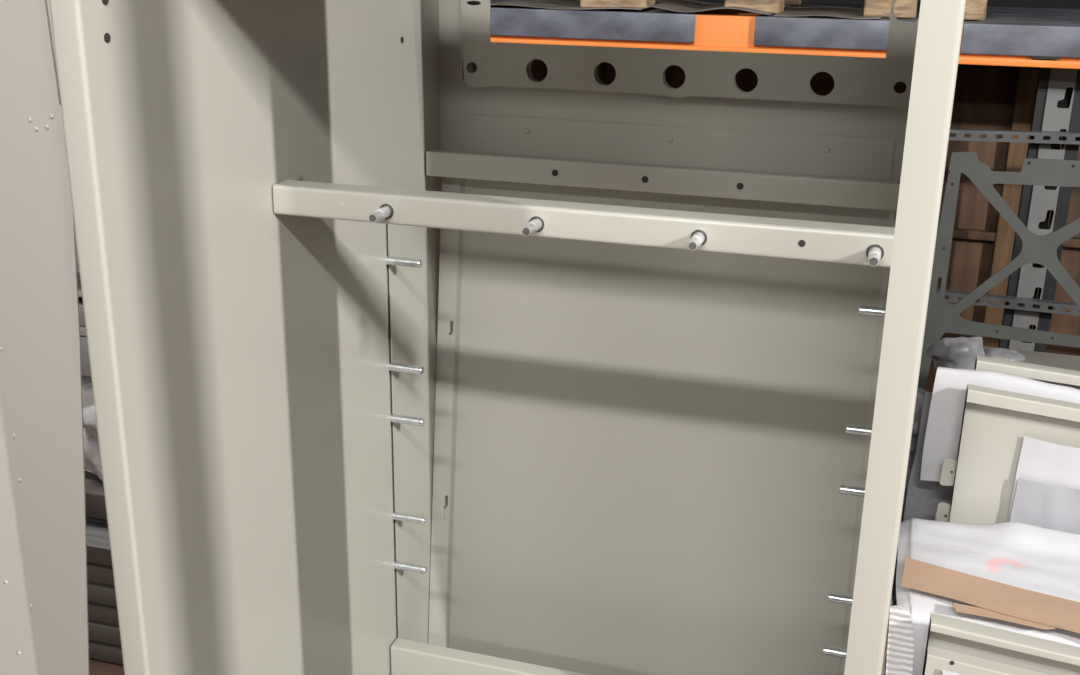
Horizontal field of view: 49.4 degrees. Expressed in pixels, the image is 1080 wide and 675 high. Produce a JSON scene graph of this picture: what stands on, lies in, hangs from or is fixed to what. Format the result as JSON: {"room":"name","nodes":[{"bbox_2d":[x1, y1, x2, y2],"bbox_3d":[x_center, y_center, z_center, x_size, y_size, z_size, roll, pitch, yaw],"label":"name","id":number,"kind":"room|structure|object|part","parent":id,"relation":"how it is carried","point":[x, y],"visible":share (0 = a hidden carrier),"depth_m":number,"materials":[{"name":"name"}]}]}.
{"room":"warehouse","nodes":[
{"label":"warehouse","id":0,"kind":"room"},
{"bbox_2d":[89,658,124,674],"bbox_3d":[-0.306,1.486,0.586,13.000,0.100,18.000,6,19,16],"label":"floor","id":1,"kind":"structure","parent":0,"point":[96,667],"depth_m":2.63,"materials":[{"name":"concrete"}]},
{"bbox_2d":[0,0,88,674],"bbox_3d":[-0.833,0.098,1.531,0.679,1.880,0.038,6,19,16],"label":"metal panel","id":2,"kind":"object","parent":1,"relation":"on","point":[44,589],"visible":0.98,"depth_m":1.42,"materials":[{"name":"grey metal"}]},
{"bbox_2d":[60,102,90,376],"bbox_3d":[-1.343,-0.290,3.655,1.550,1.300,0.420,6,19,16],"label":"storage shelf","id":3,"kind":"object","parent":1,"relation":"on","point":[85,363],"visible":0.03,"depth_m":3.56,"materials":[{"name":"metal"}]},
{"bbox_2d":[82,375,93,407],"bbox_3d":[-1.386,0.171,3.786,0.706,0.141,0.252,6,19,16],"label":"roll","id":4,"kind":"object","parent":3,"relation":"on","point":[87,390],"visible":0.03,"depth_m":3.67,"materials":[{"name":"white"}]},
{"bbox_2d":[89,640,122,664],"bbox_3d":[-0.870,0.617,2.932,0.750,0.050,0.650,6,19,16],"label":"panel","id":5,"kind":"object","parent":1,"relation":"on","point":[98,650],"visible":0.08,"depth_m":2.64,"materials":[{"name":"black metal"}]},
{"bbox_2d":[88,619,120,645],"bbox_3d":[-0.871,0.570,2.916,0.750,0.050,0.650,6,19,16],"label":"panel","id":6,"kind":"object","parent":5,"relation":"on","point":[98,631],"visible":0.06,"depth_m":2.62,"materials":[{"name":"black metal"}]},
{"bbox_2d":[88,601,118,624],"bbox_3d":[-0.865,0.522,2.902,0.750,0.050,0.650,6,19,16],"label":"panel","id":7,"kind":"object","parent":6,"relation":"on","point":[96,611],"visible":0.06,"depth_m":2.61,"materials":[{"name":"black metal"}]},
{"bbox_2d":[87,581,116,606],"bbox_3d":[-0.870,0.475,2.884,0.750,0.050,0.650,6,19,16],"label":"panel","id":8,"kind":"object","parent":7,"relation":"on","point":[99,593],"visible":0.06,"depth_m":2.59,"materials":[{"name":"black metal"}]},
{"bbox_2d":[87,562,114,585],"bbox_3d":[-0.864,0.427,2.870,0.750,0.050,0.650,6,19,16],"label":"panel","id":9,"kind":"object","parent":8,"relation":"on","point":[98,573],"visible":0.06,"depth_m":2.58,"materials":[{"name":"brown wood"}]},
{"bbox_2d":[87,547,111,565],"bbox_3d":[-0.865,0.380,2.853,0.750,0.050,0.650,6,19,16],"label":"panel","id":10,"kind":"object","parent":9,"relation":"on","point":[100,556],"visible":0.06,"depth_m":2.56,"materials":[{"name":"brown wood"}]},
{"bbox_2d":[86,516,110,550],"bbox_3d":[-0.877,0.351,2.813,0.760,0.030,0.615,6,19,16],"label":"sheet","id":11,"kind":"object","parent":10,"relation":"on","point":[97,533],"visible":0.02,"depth_m":2.59,"materials":[{"name":"grey"}]},
{"bbox_2d":[83,425,106,519],"bbox_3d":[-0.877,0.310,2.780,0.650,0.061,0.450,6,19,16],"label":"tray","id":12,"kind":"object","parent":11,"relation":"on","point":[94,488],"visible":0.02,"depth_m":2.59,"materials":[{"name":"grey metal"}]},
{"bbox_2d":[83,405,102,480],"bbox_3d":[-0.811,0.218,2.659,0.524,0.192,0.328,6,19,16],"label":"bundle","id":13,"kind":"object","parent":12,"relation":"on","point":[92,462],"visible":0.15,"depth_m":2.58,"materials":[{"name":"white plastic"}]},
{"bbox_2d":[49,0,965,674],"bbox_3d":[0.071,-0.029,1.673,0.875,2.100,1.061,6,19,16],"label":"enclosure","id":14,"kind":"object","parent":1,"relation":"on","point":[405,358],"visible":1,"depth_m":1.96,"materials":[{"name":"metal"}]},
{"bbox_3d":[-0.378,-0.022,1.632,0.036,2.100,0.714,6,19,16],"label":"panel","id":15,"kind":"part","parent":14,"relation":"part of","materials":[{"name":"beige metal"}]},
{"bbox_2d":[379,204,393,218],"bbox_3d":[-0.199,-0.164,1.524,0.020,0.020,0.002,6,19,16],"label":"bolt","id":16,"kind":"object","parent":14,"relation":"in","point":[389,208],"depth_m":1.52,"materials":[{"name":"silver metal"}]},
{"bbox_3d":[-0.224,-0.136,2.059,0.002,2.050,0.221,6,19,16],"label":"panel","id":17,"kind":"part","parent":14,"relation":"part of","materials":[{"name":"grey metal"}]},
{"bbox_3d":[0.116,0.635,2.059,0.807,0.064,0.030,6,19,16],"label":"rail","id":18,"kind":"part","parent":14,"relation":"part of","materials":[{"name":"beige metal"}]},
{"bbox_2d":[529,216,543,231],"bbox_3d":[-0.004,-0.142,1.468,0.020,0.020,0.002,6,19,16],"label":"bolt","id":19,"kind":"object","parent":14,"relation":"in","point":[539,220],"depth_m":1.46,"materials":[{"name":"silver metal"}]},
{"bbox_3d":[0.183,0.292,2.160,0.809,1.148,0.138,6,19,16],"label":"panel","id":20,"kind":"part","parent":14,"relation":"part of","materials":[{"name":"beige metal"}]},
{"bbox_3d":[0.189,-0.265,1.962,0.808,0.044,0.022,6,19,16],"label":"rail","id":21,"kind":"part","parent":14,"relation":"part of","materials":[{"name":"grey metal"}]},
{"bbox_3d":[0.245,-0.553,1.942,0.801,0.308,0.002,6,19,16],"label":"punched plate","id":22,"kind":"part","parent":14,"relation":"part of","materials":[{"name":"grey metal"}]},
{"bbox_2d":[690,230,706,245],"bbox_3d":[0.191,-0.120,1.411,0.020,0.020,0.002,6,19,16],"label":"bolt","id":23,"kind":"object","parent":14,"relation":"in","point":[703,233],"depth_m":1.41,"materials":[{"name":"silver metal"}]},
{"bbox_2d":[866,244,883,259],"bbox_3d":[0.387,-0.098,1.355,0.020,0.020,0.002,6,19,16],"label":"bolt","id":24,"kind":"object","parent":14,"relation":"in","point":[880,247],"depth_m":1.35,"materials":[{"name":"silver metal"}]},
{"bbox_3d":[0.331,0.156,1.132,0.034,2.100,0.121,6,19,16],"label":"post","id":25,"kind":"part","parent":14,"relation":"part of","materials":[{"name":"beige metal"}]},
{"bbox_2d":[472,59,1079,391],"bbox_3d":[0.978,-0.217,3.567,2.550,1.250,0.415,6,19,16],"label":"wooden crate","id":26,"kind":"object","parent":1,"relation":"on","point":[985,96],"visible":0.06,"depth_m":3.23,"materials":[{"name":"brown wood"}]},
{"bbox_2d":[491,9,1079,352],"bbox_3d":[0.924,-0.239,3.464,2.702,1.397,1.022,6,19,16],"label":"rack","id":27,"kind":"object","parent":1,"relation":"on","point":[717,29],"visible":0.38,"depth_m":2.91,"materials":[{"name":"orange metal"}]},
{"bbox_2d":[491,0,724,42],"bbox_3d":[0.110,-0.960,3.483,0.878,0.070,0.998,6,19,16],"label":"panel","id":28,"kind":"object","parent":27,"relation":"on","point":[655,24],"visible":0.59,"depth_m":2.98,"materials":[{"name":"metal"}]},
{"bbox_2d":[491,0,669,9],"bbox_3d":[0.118,-0.919,3.231,0.440,0.008,0.524,6,19,16],"label":"sheet","id":29,"kind":"object","parent":28,"relation":"on","point":[548,4],"visible":0.59,"depth_m":3.11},
{"bbox_2d":[649,0,789,14],"bbox_3d":[0.490,-0.882,3.122,0.300,0.014,0.524,6,19,16],"label":"sheet","id":30,"kind":"object","parent":28,"relation":"on","point":[677,5],"visible":0.69,"depth_m":3.04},
{"bbox_2d":[580,0,986,19],"bbox_3d":[0.664,-0.956,3.188,1.500,0.123,0.710,6,19,16],"label":"wooden pallet","id":31,"kind":"object","parent":28,"relation":"on","point":[974,9],"visible":0.81,"depth_m":2.92,"materials":[{"name":"brown wood"}]},
{"bbox_2d":[754,1,919,50],"bbox_3d":[0.900,-0.872,3.256,0.478,0.070,0.998,6,19,16],"label":"panel","id":32,"kind":"object","parent":27,"relation":"on","point":[829,32],"visible":0.55,"depth_m":2.83,"materials":[{"name":"metal"}]},
{"bbox_2d":[774,6,881,18],"bbox_3d":[0.763,-0.846,3.045,0.250,0.006,0.524,6,19,16],"label":"sheet","id":33,"kind":"object","parent":32,"relation":"on","point":[833,11],"visible":0.84,"depth_m":2.98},
{"bbox_2d":[960,7,1079,57],"bbox_3d":[1.630,-0.789,3.046,1.042,0.070,0.998,6,19,16],"label":"panel","id":34,"kind":"object","parent":27,"relation":"on","point":[1010,31],"visible":0.9,"depth_m":2.71,"materials":[{"name":"metal"}]},
{"bbox_2d":[881,619,888,674],"bbox_3d":[0.535,0.712,1.920,0.016,0.552,0.060,6,19,16],"label":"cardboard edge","id":35,"kind":"object","parent":1,"relation":"on","point":[886,642],"visible":0.02,"depth_m":1.82,"materials":[{"name":"cardboard"}]},
{"bbox_2d":[892,388,927,601],"bbox_3d":[0.695,0.489,2.299,0.051,0.817,0.066,6,19,16],"label":"plastic film","id":36,"kind":"object","parent":1,"relation":"on","point":[920,392],"visible":0.2,"depth_m":2.19,"materials":[{"name":"plastic"}]},
{"bbox_2d":[918,152,1079,389],"bbox_3d":[1.063,0.281,2.610,0.584,1.366,0.004,6,19,16],"label":"frame","id":37,"kind":"object","parent":1,"relation":"on","point":[942,317],"visible":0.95,"depth_m":2.47,"materials":[{"name":"grey metal"}]},
{"bbox_3d":[1.010,0.880,2.124,0.780,0.122,0.970,6,19,16],"label":"pallet","id":38,"kind":"object","parent":1,"relation":"on","visible":0},
{"bbox_2d":[922,613,1079,674],"bbox_3d":[0.852,0.678,1.724,0.586,0.493,0.033,6,19,16],"label":"panel","id":39,"kind":"object","parent":38,"relation":"on","point":[962,647],"visible":1,"depth_m":1.72,"materials":[{"name":"beige metal"}]},
{"bbox_2d":[942,669,961,674],"bbox_3d":[0.809,0.712,1.727,0.463,0.424,0.007,6,19,16],"label":"sheet","id":40,"kind":"object","parent":39,"relation":"attached to","point":[944,672],"visible":1,"depth_m":1.72,"materials":[{"name":"grey paper"}]},
{"bbox_2d":[935,384,1079,524],"bbox_3d":[1.000,0.456,2.037,0.623,0.720,0.031,6,19,16],"label":"panel","id":41,"kind":"object","parent":38,"relation":"on","point":[995,422],"visible":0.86,"depth_m":2.03,"materials":[{"name":"beige metal"}]},
{"bbox_2d":[1007,436,1079,521],"bbox_3d":[1.037,0.292,1.977,0.454,0.210,0.009,6,19,16],"label":"sheet","id":42,"kind":"object","parent":41,"relation":"attached to","point":[1040,461],"visible":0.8,"depth_m":2.00,"materials":[{"name":"grey paper"}]},
{"bbox_2d":[1010,478,1079,534],"bbox_3d":[1.035,0.330,1.982,0.454,0.135,0.007,6,19,16],"label":"sheet","id":43,"kind":"object","parent":41,"relation":"attached to","point":[1038,504],"visible":0.48,"depth_m":2.02,"materials":[{"name":"grey paper"}]},
{"bbox_2d":[974,355,1079,389],"bbox_3d":[1.049,0.418,2.120,0.584,0.741,0.033,6,19,16],"label":"panel","id":44,"kind":"object","parent":38,"relation":"on","point":[1052,375],"visible":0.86,"depth_m":2.05,"materials":[{"name":"beige metal"}]},
{"bbox_2d":[894,392,952,605],"bbox_3d":[0.742,0.450,2.218,0.128,0.744,0.008,6,19,16],"label":"sheet","id":45,"kind":"object","parent":44,"relation":"hanging from","point":[923,498],"visible":0.24,"depth_m":2.17,"materials":[{"name":"grey"}]},
{"bbox_2d":[920,367,1079,481],"bbox_3d":[0.883,0.177,2.037,0.407,0.226,0.037,6,19,16],"label":"sheet","id":46,"kind":"object","parent":44,"relation":"on","point":[943,430],"visible":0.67,"depth_m":2.05,"materials":[{"name":"grey"}]},
{"bbox_2d":[983,346,1079,370],"bbox_3d":[1.092,0.403,2.294,0.600,0.677,0.270,6,19,16],"label":"bundle","id":47,"kind":"object","parent":38,"relation":"on","point":[1071,362],"visible":0.02,"depth_m":2.30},
{"bbox_2d":[926,337,984,369],"bbox_3d":[0.789,0.048,2.229,0.117,0.101,0.062,9,20,23],"label":"plastic film","id":48,"kind":"object","parent":47,"relation":"on","point":[959,352],"visible":0.73,"depth_m":2.21,"materials":[{"name":"plastic"}]},
{"bbox_2d":[984,348,1025,360],"bbox_3d":[0.911,0.055,2.311,0.109,0.073,0.059,6,19,16],"label":"plastic film","id":49,"kind":"object","parent":47,"relation":"on","point":[1013,355],"visible":0.38,"depth_m":2.29,"materials":[{"name":"plastic"}]},
{"bbox_3d":[0.953,0.645,1.895,0.735,0.450,0.270,6,19,16],"label":"bundle","id":50,"kind":"object","parent":38,"relation":"on","visible":0},
{"bbox_2d":[883,518,1079,674],"bbox_3d":[0.924,0.539,1.875,0.733,0.323,0.371,6,19,16],"label":"wrap","id":51,"kind":"object","parent":50,"relation":"on","point":[1020,555],"depth_m":1.86,"materials":[{"name":"grey plastic"}]},
{"bbox_2d":[886,606,913,674],"bbox_3d":[0.547,0.727,1.859,0.057,0.680,0.005,6,19,16],"label":"sheet","id":52,"kind":"object","parent":51,"relation":"hanging from","point":[900,649],"visible":0.98,"depth_m":1.77,"materials":[{"name":"white"}]},
{"bbox_3d":[0.729,0.403,1.784,0.364,0.004,0.091,11,21,29],"label":"cardboard strip","id":53,"kind":"part","parent":51,"relation":"part of","materials":[{"name":"brown cardboard"}]},
{"bbox_3d":[0.692,0.417,1.752,0.146,0.002,0.024,8,20,20],"label":"cardboard strip","id":54,"kind":"part","parent":51,"relation":"part of","materials":[{"name":"brown cardboard"}]},
{"bbox_2d":[803,0,1079,8],"bbox_3d":[2.120,-3.341,7.138,13.000,5.000,0.200,6,19,16],"label":"wall","id":55,"kind":"structure","parent":0,"point":[1058,4],"depth_m":7.17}
]}

